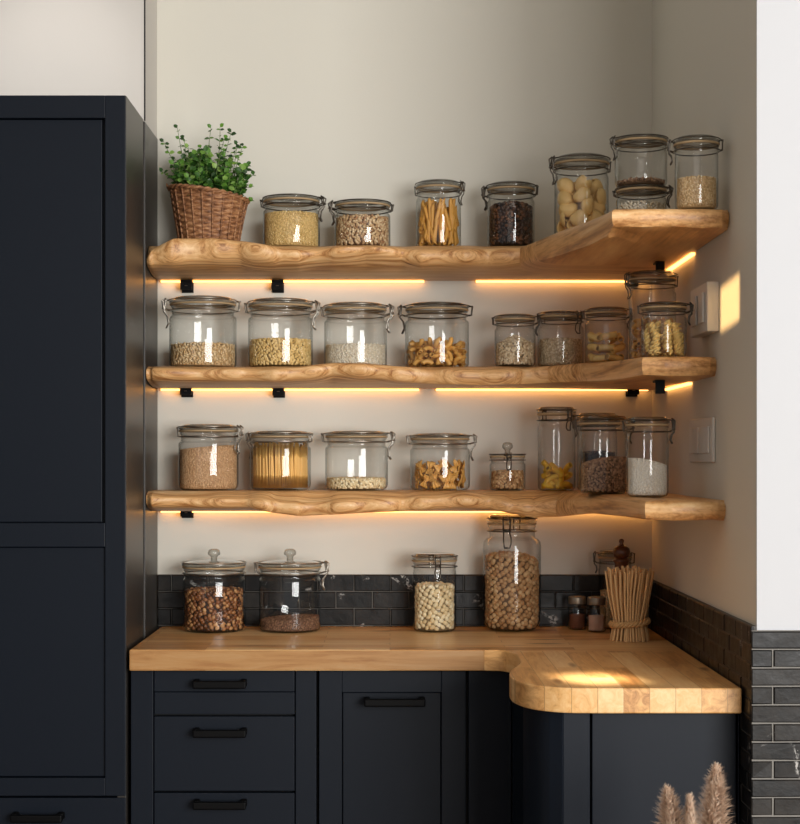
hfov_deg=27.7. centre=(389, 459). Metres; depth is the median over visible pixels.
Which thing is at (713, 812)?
pampas plume
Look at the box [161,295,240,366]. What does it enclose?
storage jar
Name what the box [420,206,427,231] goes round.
stick
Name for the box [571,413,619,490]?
storage jar
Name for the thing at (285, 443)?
strand
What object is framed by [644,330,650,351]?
spiral
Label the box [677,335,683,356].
spiral
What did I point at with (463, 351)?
pasta curl
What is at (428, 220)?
stick
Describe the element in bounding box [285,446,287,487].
strand
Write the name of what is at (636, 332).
pasta curl
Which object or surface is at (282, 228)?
grain
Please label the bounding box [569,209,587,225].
shell
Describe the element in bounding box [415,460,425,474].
pasta
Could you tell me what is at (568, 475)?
pasta elbow
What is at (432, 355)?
pasta curl
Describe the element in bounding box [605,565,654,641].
straw bundle
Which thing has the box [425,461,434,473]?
pasta
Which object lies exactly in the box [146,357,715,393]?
shelf
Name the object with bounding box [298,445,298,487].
strand
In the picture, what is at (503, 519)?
storage jar
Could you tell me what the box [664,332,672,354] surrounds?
spiral
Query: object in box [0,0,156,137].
wall
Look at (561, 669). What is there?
countertop
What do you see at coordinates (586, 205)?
potato
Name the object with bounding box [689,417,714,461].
light switch
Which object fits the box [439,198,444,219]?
stick
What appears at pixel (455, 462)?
pasta
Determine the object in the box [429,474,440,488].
pasta
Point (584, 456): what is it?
beans
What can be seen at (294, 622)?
seed
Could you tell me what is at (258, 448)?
strand
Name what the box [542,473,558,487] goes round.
pasta elbow
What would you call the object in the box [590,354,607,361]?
pasta tube
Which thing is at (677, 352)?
spiral
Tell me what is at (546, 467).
pasta elbow
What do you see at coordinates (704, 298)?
light switch
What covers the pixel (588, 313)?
storage jar
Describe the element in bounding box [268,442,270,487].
strand
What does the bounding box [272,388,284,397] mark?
shelf bracket
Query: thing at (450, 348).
pasta curl
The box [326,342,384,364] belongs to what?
flakes
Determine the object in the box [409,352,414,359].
pasta curl
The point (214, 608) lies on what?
beans
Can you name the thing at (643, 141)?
storage jar
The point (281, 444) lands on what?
strand
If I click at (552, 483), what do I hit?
pasta elbow
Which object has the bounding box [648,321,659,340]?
spiral
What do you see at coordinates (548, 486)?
pasta elbow
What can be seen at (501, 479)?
nuts
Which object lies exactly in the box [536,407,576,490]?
storage jar
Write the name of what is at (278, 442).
strand
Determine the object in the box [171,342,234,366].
flakes
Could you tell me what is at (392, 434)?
storage jar
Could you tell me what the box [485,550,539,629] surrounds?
chickpeas
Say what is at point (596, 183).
shell
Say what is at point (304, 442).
strand
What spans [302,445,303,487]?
strand
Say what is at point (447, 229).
stick
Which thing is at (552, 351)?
seeds
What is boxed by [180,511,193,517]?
shelf bracket
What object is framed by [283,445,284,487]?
strand
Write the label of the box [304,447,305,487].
strand
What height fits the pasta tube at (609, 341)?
0.023 m
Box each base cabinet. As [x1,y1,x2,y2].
[131,671,318,823]
[319,671,510,823]
[512,702,738,823]
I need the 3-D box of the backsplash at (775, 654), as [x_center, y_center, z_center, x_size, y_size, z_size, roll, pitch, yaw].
[1.036,0.745,2.564,0.930,0.949,0.011,0,0,0]
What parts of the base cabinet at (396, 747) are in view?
door panel, handle, filler panel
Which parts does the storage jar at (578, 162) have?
lid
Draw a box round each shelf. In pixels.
[146,209,728,282]
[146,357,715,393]
[146,490,725,520]
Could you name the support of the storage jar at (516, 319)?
on the shelf at (640, 373)
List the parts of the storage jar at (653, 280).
lid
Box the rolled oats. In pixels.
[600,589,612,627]
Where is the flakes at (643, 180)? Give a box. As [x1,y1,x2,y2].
[617,176,664,186]
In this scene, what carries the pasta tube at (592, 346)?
in the storage jar at (588, 313)
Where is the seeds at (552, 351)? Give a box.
[539,337,581,365]
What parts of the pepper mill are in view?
knob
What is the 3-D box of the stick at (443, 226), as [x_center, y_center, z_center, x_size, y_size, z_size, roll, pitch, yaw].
[0.112,-0.488,3.464,0.016,0.059,0.008,0,0,-42]
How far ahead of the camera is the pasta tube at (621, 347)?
3.31 m
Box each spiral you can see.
[644,323,650,343]
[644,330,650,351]
[644,334,651,355]
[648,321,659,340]
[648,334,660,355]
[652,331,660,353]
[655,320,661,333]
[660,333,668,355]
[663,319,670,341]
[663,330,672,350]
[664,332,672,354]
[671,322,682,343]
[672,331,683,351]
[672,335,681,355]
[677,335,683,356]
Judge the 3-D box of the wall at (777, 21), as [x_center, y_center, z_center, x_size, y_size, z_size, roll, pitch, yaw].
[1.891,-0.106,2.630,2.618,2.750,0.120,0,0,0]
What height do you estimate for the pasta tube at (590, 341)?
0.024 m
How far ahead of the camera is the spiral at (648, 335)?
2.94 m
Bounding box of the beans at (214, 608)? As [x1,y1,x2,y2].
[184,586,242,631]
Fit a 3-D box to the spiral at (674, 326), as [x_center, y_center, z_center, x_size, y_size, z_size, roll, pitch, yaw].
[0.518,-0.228,2.927,0.022,0.041,0.013,0,0,14]
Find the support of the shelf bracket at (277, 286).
attached to the wall at (335, 100)
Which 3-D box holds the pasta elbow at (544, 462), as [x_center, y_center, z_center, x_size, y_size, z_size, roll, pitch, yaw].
[0.336,0.021,3.475,0.024,0.046,0.014,0,0,-10]
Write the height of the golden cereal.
0.062 m
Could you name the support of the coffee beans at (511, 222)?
in the storage jar at (503, 188)
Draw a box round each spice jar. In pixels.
[568,596,585,629]
[587,596,605,632]
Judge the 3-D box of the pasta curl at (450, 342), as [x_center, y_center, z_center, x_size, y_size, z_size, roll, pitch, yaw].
[0.126,-0.250,3.467,0.020,0.026,0.012,0,0,6]
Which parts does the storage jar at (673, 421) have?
lid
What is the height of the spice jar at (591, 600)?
0.076 m
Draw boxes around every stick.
[419,223,426,245]
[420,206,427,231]
[422,220,428,241]
[423,206,427,220]
[423,225,426,241]
[427,218,430,245]
[428,198,430,221]
[430,226,436,244]
[431,203,434,228]
[432,218,438,244]
[434,198,441,222]
[438,219,442,241]
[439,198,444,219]
[439,208,444,229]
[439,222,444,244]
[442,215,448,240]
[443,219,449,244]
[444,205,451,231]
[447,223,454,245]
[448,215,455,238]
[449,198,451,220]
[449,219,453,243]
[451,203,453,223]
[453,220,456,245]
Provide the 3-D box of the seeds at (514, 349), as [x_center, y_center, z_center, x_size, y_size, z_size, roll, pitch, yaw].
[0.268,-0.235,3.470,0.081,0.066,0.081,0,0,-6]
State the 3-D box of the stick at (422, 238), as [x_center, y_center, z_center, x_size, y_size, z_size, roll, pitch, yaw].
[0.074,-0.487,3.483,0.025,0.056,0.008,0,0,14]
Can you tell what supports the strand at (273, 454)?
in the storage jar at (250, 436)
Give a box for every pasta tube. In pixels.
[587,332,600,340]
[587,343,598,351]
[588,332,601,342]
[588,353,595,359]
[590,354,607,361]
[598,344,615,350]
[600,331,617,339]
[604,334,617,343]
[605,353,622,360]
[610,344,624,353]
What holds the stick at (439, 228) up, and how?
in the storage jar at (433, 186)
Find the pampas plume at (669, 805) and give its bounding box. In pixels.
[653,784,691,823]
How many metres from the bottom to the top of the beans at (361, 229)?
0.068 m
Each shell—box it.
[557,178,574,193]
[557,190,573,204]
[557,218,568,231]
[559,203,578,217]
[560,212,568,226]
[566,220,582,228]
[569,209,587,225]
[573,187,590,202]
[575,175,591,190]
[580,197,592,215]
[589,210,601,220]
[590,178,602,195]
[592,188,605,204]
[593,201,605,214]
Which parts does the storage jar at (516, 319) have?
lid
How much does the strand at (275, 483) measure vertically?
0.093 m
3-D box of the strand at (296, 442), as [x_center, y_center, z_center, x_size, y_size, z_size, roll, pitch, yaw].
[-0.200,0.011,3.468,0.005,0.097,0.005,0,0,0]
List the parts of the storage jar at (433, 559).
lid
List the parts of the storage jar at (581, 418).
lid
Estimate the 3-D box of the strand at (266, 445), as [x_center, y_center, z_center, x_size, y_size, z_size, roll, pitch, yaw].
[-0.263,0.013,3.460,0.005,0.094,0.005,-1,-1,0]
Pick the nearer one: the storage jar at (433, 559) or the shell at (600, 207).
the shell at (600, 207)
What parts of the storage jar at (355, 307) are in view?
lid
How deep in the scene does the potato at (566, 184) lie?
3.26 m
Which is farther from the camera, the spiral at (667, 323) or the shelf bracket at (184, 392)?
the shelf bracket at (184, 392)
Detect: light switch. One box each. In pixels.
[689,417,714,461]
[691,281,718,337]
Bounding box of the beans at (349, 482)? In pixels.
[327,476,385,488]
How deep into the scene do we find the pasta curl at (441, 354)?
3.46 m
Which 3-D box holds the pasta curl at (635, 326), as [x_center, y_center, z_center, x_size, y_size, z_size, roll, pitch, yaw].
[0.483,-0.261,3.164,0.010,0.015,0.030,0,0,-33]
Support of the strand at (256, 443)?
in the storage jar at (250, 436)
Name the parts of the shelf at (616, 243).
led strip, led strip, shelf bracket, led strip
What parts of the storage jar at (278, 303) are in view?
lid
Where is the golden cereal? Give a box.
[249,337,310,366]
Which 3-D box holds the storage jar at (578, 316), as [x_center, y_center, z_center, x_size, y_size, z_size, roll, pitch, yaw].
[0.367,-0.259,3.489,0.102,0.120,0.103,0,0,0]
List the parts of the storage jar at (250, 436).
lid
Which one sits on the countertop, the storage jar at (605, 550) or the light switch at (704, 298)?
the storage jar at (605, 550)
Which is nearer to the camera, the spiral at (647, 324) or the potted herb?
the spiral at (647, 324)
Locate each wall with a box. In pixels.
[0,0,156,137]
[157,0,651,823]
[652,0,755,625]
[756,0,799,629]
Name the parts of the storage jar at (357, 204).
lid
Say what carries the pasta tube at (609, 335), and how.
in the storage jar at (588, 313)
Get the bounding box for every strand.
[253,444,254,487]
[255,445,256,487]
[256,443,257,487]
[258,448,258,487]
[259,445,261,487]
[261,443,263,487]
[262,447,264,487]
[264,443,266,487]
[265,444,267,487]
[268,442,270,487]
[268,446,268,477]
[270,443,272,487]
[272,454,273,487]
[274,444,276,487]
[277,446,278,487]
[278,442,280,487]
[281,444,283,487]
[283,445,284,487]
[285,443,286,483]
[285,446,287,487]
[288,443,289,487]
[290,447,291,487]
[291,443,293,487]
[294,444,296,487]
[296,442,297,487]
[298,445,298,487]
[299,446,300,487]
[300,446,301,487]
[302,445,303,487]
[304,442,305,472]
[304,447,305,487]
[306,447,306,487]
[307,447,307,487]
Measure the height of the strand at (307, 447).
0.087 m
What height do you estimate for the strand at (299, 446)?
0.089 m
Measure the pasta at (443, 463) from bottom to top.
0.030 m
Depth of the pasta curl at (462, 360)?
3.49 m
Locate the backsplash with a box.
[158,574,609,628]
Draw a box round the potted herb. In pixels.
[159,123,255,240]
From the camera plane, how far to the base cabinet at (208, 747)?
3.17 m
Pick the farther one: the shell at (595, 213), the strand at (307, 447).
the strand at (307, 447)
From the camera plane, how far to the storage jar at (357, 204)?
3.49 m
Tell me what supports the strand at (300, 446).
in the storage jar at (250, 436)
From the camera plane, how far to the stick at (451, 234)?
3.47 m
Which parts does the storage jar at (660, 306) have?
lid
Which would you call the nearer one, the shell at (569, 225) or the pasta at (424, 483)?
the shell at (569, 225)
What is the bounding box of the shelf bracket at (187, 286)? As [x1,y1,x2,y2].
[180,280,193,292]
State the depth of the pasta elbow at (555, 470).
3.43 m
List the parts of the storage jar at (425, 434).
lid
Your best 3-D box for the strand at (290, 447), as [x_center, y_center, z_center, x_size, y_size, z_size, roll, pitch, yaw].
[-0.211,0.016,3.460,0.006,0.088,0.005,1,1,0]
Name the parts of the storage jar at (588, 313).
lid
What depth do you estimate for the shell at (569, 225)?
3.24 m
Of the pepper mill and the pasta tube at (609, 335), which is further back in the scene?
the pepper mill
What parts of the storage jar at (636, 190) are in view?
lid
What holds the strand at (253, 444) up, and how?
in the storage jar at (250, 436)
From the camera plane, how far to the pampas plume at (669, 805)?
2.20 m
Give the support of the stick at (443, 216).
in the storage jar at (433, 186)
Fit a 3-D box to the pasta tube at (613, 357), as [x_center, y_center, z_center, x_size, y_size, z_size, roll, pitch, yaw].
[0.459,-0.208,3.314,0.036,0.020,0.014,0,0,-22]
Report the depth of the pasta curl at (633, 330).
3.16 m
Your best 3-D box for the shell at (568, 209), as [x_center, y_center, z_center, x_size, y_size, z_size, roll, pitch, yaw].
[0.360,-0.502,3.255,0.040,0.032,0.033,0,0,19]
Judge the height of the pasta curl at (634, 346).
0.015 m
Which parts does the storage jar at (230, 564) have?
lid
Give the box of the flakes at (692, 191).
[677,175,715,208]
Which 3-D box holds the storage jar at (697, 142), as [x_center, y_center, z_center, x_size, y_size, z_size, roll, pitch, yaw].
[0.530,-0.493,2.800,0.083,0.126,0.083,0,0,-35]
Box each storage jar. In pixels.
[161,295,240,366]
[176,424,243,490]
[181,549,246,632]
[244,297,320,366]
[245,431,312,490]
[254,549,329,632]
[260,193,325,246]
[320,302,393,332]
[321,431,395,490]
[328,198,393,244]
[397,302,472,366]
[406,433,476,490]
[411,552,457,631]
[414,179,464,204]
[481,181,538,243]
[483,514,540,630]
[489,442,525,490]
[491,314,540,366]
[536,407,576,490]
[537,310,583,363]
[548,153,611,233]
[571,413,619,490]
[575,415,634,493]
[582,306,633,329]
[593,549,634,627]
[609,134,668,185]
[612,184,673,207]
[622,417,675,496]
[624,270,678,298]
[637,301,693,356]
[667,134,723,208]
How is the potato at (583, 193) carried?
in the storage jar at (578, 162)
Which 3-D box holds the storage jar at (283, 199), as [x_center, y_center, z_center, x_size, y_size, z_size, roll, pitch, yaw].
[-0.213,-0.512,3.505,0.126,0.114,0.126,0,0,-35]
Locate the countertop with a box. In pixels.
[129,626,741,712]
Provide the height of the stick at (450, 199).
0.058 m
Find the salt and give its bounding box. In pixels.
[589,615,603,630]
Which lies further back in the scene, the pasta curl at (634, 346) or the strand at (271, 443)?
the strand at (271, 443)
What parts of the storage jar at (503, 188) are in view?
lid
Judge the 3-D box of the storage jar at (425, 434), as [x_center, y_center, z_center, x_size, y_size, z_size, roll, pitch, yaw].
[0.108,0.004,3.510,0.132,0.123,0.132,0,0,-35]
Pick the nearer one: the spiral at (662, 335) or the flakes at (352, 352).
the spiral at (662, 335)
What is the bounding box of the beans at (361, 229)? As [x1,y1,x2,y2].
[336,214,388,245]
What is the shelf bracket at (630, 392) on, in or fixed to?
attached to the wall at (335, 100)
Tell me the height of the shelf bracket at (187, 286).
0.026 m
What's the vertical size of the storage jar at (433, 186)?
0.145 m
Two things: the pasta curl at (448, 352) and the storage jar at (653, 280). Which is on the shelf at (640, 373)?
the storage jar at (653, 280)
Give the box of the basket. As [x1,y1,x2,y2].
[166,183,249,240]
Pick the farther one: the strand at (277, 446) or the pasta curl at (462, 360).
the pasta curl at (462, 360)
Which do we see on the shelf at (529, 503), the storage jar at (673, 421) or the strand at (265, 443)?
the storage jar at (673, 421)
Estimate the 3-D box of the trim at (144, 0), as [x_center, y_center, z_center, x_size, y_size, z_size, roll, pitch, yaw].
[-0.516,-1.098,3.412,0.002,0.766,0.005,0,0,0]
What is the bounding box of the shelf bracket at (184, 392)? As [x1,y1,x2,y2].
[180,388,192,396]
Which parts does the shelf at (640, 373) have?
led strip, led strip, shelf bracket, led strip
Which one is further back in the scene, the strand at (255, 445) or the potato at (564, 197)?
the strand at (255, 445)
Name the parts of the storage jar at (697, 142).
lid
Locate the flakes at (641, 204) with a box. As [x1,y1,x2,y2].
[618,200,664,208]
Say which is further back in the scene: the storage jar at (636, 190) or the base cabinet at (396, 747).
the base cabinet at (396, 747)
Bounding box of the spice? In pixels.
[569,613,584,627]
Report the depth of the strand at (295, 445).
3.46 m
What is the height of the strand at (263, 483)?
0.087 m
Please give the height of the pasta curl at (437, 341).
0.025 m
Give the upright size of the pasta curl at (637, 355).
0.014 m
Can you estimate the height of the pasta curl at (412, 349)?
0.014 m
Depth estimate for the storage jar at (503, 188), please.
3.49 m
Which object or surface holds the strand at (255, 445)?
in the storage jar at (250, 436)
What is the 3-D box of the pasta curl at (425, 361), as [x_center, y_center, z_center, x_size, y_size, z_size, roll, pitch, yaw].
[0.080,-0.209,3.463,0.030,0.014,0.011,0,0,-10]
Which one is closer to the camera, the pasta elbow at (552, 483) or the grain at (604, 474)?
the grain at (604, 474)
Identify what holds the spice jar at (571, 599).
on the countertop
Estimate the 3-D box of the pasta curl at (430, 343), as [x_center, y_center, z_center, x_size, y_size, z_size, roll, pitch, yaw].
[0.089,-0.251,3.497,0.011,0.026,0.018,0,0,39]
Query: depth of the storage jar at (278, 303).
3.50 m
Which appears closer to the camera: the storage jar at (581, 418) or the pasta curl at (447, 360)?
the storage jar at (581, 418)
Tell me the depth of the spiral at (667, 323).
2.91 m
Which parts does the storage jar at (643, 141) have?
lid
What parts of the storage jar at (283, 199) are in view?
lid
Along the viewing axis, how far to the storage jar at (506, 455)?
3.47 m
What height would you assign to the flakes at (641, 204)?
0.039 m
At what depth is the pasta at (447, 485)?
3.46 m
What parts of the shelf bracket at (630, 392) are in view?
wall plate, arm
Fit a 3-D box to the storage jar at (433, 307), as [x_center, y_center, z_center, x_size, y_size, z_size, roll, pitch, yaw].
[0.102,-0.269,3.512,0.141,0.139,0.141,0,0,-35]
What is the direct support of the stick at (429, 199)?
in the storage jar at (433, 186)
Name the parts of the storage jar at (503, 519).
lid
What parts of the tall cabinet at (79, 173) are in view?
handle, door panel, door panel, drawer, panel, filler panel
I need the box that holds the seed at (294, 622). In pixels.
[261,614,318,631]
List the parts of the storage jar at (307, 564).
lid, glass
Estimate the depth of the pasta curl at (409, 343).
3.49 m
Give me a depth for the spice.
3.52 m
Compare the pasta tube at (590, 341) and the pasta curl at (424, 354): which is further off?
the pasta curl at (424, 354)
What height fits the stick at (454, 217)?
0.060 m
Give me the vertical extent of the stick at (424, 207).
0.058 m
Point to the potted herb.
(208, 201)
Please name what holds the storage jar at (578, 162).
on the shelf at (616, 243)
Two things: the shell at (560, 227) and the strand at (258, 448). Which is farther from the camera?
the strand at (258, 448)
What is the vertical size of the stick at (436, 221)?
0.058 m
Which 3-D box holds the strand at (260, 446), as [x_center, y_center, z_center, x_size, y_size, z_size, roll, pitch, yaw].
[-0.278,0.014,3.471,0.005,0.092,0.005,0,0,0]
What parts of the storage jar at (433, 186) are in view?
lid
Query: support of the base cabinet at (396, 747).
on the floor
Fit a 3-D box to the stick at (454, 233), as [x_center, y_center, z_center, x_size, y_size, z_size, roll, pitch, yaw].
[0.140,-0.487,3.489,0.008,0.055,0.026,0,0,10]
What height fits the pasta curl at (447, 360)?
0.019 m
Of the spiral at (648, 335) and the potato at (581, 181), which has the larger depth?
the potato at (581, 181)
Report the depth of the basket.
3.44 m
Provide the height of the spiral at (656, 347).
0.042 m
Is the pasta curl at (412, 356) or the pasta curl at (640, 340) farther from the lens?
the pasta curl at (412, 356)
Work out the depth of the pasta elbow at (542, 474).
3.46 m
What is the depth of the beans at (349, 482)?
3.46 m
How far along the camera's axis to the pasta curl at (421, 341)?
3.47 m
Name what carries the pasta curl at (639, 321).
in the storage jar at (653, 280)
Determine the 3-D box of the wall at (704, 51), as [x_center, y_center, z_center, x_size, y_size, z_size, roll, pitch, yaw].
[0.584,-0.106,3.087,0.004,2.750,1.026,0,0,0]
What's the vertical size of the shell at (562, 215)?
0.035 m
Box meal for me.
[180,444,236,488]
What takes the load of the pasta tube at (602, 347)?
in the storage jar at (588, 313)
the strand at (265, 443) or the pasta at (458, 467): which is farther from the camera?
the pasta at (458, 467)
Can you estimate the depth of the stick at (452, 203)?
3.47 m
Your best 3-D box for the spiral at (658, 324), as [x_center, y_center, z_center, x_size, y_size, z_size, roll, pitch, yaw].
[0.487,-0.234,2.951,0.016,0.042,0.013,0,0,18]
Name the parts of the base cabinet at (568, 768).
curved panel, door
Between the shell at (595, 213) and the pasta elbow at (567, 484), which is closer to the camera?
the shell at (595, 213)
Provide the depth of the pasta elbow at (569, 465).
3.45 m
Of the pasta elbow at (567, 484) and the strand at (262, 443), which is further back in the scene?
the strand at (262, 443)
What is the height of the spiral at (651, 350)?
0.042 m
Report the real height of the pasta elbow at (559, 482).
0.044 m
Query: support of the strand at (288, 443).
in the storage jar at (250, 436)
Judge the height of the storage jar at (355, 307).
0.139 m
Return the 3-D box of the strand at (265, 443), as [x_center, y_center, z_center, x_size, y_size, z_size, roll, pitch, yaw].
[-0.265,0.011,3.462,0.005,0.096,0.005,1,1,0]
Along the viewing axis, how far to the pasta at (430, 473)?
3.46 m
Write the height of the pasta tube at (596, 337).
0.022 m
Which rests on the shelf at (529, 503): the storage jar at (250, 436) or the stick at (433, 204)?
the storage jar at (250, 436)
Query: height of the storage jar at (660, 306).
0.102 m
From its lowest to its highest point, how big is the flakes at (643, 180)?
0.011 m
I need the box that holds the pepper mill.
[610,539,629,632]
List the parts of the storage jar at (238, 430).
lid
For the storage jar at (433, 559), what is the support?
on the countertop
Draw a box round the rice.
[628,458,666,494]
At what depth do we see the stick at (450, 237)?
3.47 m
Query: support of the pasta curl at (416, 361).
in the storage jar at (433, 307)
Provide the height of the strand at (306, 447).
0.088 m
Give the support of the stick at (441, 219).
in the storage jar at (433, 186)
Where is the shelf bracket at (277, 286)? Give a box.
[271,280,283,292]
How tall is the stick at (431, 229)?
0.054 m
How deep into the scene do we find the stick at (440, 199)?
3.46 m
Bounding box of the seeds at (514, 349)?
[496,335,533,365]
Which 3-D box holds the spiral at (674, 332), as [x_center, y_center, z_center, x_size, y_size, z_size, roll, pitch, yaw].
[0.521,-0.214,2.929,0.025,0.042,0.013,0,0,-24]
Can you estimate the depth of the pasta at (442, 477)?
3.46 m
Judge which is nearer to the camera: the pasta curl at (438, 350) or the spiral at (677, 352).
the spiral at (677, 352)
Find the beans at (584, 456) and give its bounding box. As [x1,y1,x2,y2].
[579,450,614,488]
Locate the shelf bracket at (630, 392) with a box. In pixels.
[626,389,638,396]
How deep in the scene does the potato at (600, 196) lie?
3.25 m
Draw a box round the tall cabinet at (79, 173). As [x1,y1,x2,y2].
[0,95,157,823]
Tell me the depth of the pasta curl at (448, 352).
3.46 m
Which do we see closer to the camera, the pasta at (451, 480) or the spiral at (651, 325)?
the spiral at (651, 325)
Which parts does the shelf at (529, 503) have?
led strip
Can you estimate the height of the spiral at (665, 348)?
0.042 m
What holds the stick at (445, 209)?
in the storage jar at (433, 186)
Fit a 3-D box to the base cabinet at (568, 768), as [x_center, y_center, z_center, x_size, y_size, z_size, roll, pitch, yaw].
[0.400,0.840,3.115,0.341,0.858,0.941,0,0,0]
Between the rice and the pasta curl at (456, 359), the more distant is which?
the pasta curl at (456, 359)
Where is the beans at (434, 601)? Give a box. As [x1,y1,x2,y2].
[414,581,454,630]
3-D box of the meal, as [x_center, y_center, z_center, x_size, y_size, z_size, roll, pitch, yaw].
[-0.393,0.014,3.510,0.124,0.096,0.124,0,0,-41]
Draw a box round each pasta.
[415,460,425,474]
[420,474,429,488]
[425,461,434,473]
[428,469,435,481]
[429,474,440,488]
[434,459,448,472]
[438,468,448,482]
[443,476,451,488]
[447,471,458,478]
[449,459,460,473]
[449,476,455,488]
[457,459,460,472]
[457,475,462,488]
[460,469,464,481]
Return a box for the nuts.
[491,469,523,488]
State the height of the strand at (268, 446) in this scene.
0.090 m
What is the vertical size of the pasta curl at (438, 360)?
0.017 m
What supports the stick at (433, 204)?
in the storage jar at (433, 186)
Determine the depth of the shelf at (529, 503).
3.41 m
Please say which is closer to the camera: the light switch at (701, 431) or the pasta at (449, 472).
the light switch at (701, 431)
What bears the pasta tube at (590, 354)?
in the storage jar at (588, 313)
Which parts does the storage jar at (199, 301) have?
lid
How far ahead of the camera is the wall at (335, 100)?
3.60 m
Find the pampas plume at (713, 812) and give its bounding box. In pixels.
[692,761,735,823]
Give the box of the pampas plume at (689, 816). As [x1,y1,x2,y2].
[682,791,699,823]
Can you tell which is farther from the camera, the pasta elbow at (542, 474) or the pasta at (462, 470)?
the pasta at (462, 470)
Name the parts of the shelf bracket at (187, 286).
wall plate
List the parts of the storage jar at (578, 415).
lid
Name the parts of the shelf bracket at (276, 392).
arm, wall plate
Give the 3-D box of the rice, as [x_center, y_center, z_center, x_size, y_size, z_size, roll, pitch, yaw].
[0.477,0.030,3.000,0.071,0.070,0.071,0,0,17]
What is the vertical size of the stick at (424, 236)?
0.060 m
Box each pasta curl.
[408,342,419,349]
[408,347,418,352]
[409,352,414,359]
[412,359,423,364]
[415,339,423,346]
[417,352,428,359]
[420,359,433,364]
[422,346,433,351]
[428,337,433,347]
[429,352,438,357]
[433,336,441,348]
[434,344,441,352]
[436,358,440,364]
[438,352,448,358]
[440,357,451,364]
[444,337,452,348]
[445,346,456,351]
[446,350,452,362]
[453,345,461,353]
[453,355,460,365]
[457,358,465,363]
[458,349,466,353]
[631,323,642,328]
[632,329,641,338]
[632,342,637,349]
[634,329,641,335]
[634,351,643,357]
[636,318,643,325]
[636,338,642,346]
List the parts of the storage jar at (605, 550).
lid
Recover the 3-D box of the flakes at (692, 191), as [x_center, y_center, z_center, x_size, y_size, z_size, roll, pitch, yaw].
[0.530,-0.462,2.800,0.068,0.056,0.068,0,0,12]
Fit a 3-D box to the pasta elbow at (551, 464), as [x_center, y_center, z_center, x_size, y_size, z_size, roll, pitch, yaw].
[0.362,0.020,3.481,0.044,0.032,0.018,0,0,7]
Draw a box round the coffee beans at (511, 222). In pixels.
[489,200,532,245]
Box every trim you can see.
[144,0,145,120]
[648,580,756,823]
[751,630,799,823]
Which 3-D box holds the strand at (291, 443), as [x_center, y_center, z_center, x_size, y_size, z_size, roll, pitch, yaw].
[-0.208,0.012,3.462,0.005,0.096,0.005,-1,-1,0]
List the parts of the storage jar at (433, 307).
lid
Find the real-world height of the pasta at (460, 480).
0.032 m
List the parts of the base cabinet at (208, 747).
handle, handle, handle, drawer, drawer, drawer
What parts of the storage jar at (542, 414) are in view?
lid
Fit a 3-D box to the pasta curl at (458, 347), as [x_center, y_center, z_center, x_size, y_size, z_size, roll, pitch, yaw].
[0.145,-0.237,3.480,0.012,0.019,0.025,0,0,-30]
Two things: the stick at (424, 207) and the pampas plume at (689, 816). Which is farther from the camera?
the stick at (424, 207)
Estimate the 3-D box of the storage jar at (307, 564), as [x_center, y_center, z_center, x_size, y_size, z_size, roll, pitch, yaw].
[-0.216,0.280,3.505,0.141,0.177,0.141,0,0,-35]
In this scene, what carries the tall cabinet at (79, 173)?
on the floor
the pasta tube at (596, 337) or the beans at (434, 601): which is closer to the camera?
the pasta tube at (596, 337)
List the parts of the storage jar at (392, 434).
lid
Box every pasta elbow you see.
[541,459,549,467]
[541,473,557,481]
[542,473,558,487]
[543,465,551,471]
[543,482,554,488]
[544,478,564,488]
[548,467,564,477]
[549,462,562,469]
[554,481,572,488]
[556,467,563,486]
[563,462,572,474]
[564,472,572,480]
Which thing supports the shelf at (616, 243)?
attached to the wall at (335, 100)
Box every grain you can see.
[265,210,317,246]
[581,456,625,491]
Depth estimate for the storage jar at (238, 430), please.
3.48 m
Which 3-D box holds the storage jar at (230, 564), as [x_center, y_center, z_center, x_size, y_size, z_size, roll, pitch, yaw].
[-0.381,0.280,3.505,0.141,0.177,0.141,0,0,0]
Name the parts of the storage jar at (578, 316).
lid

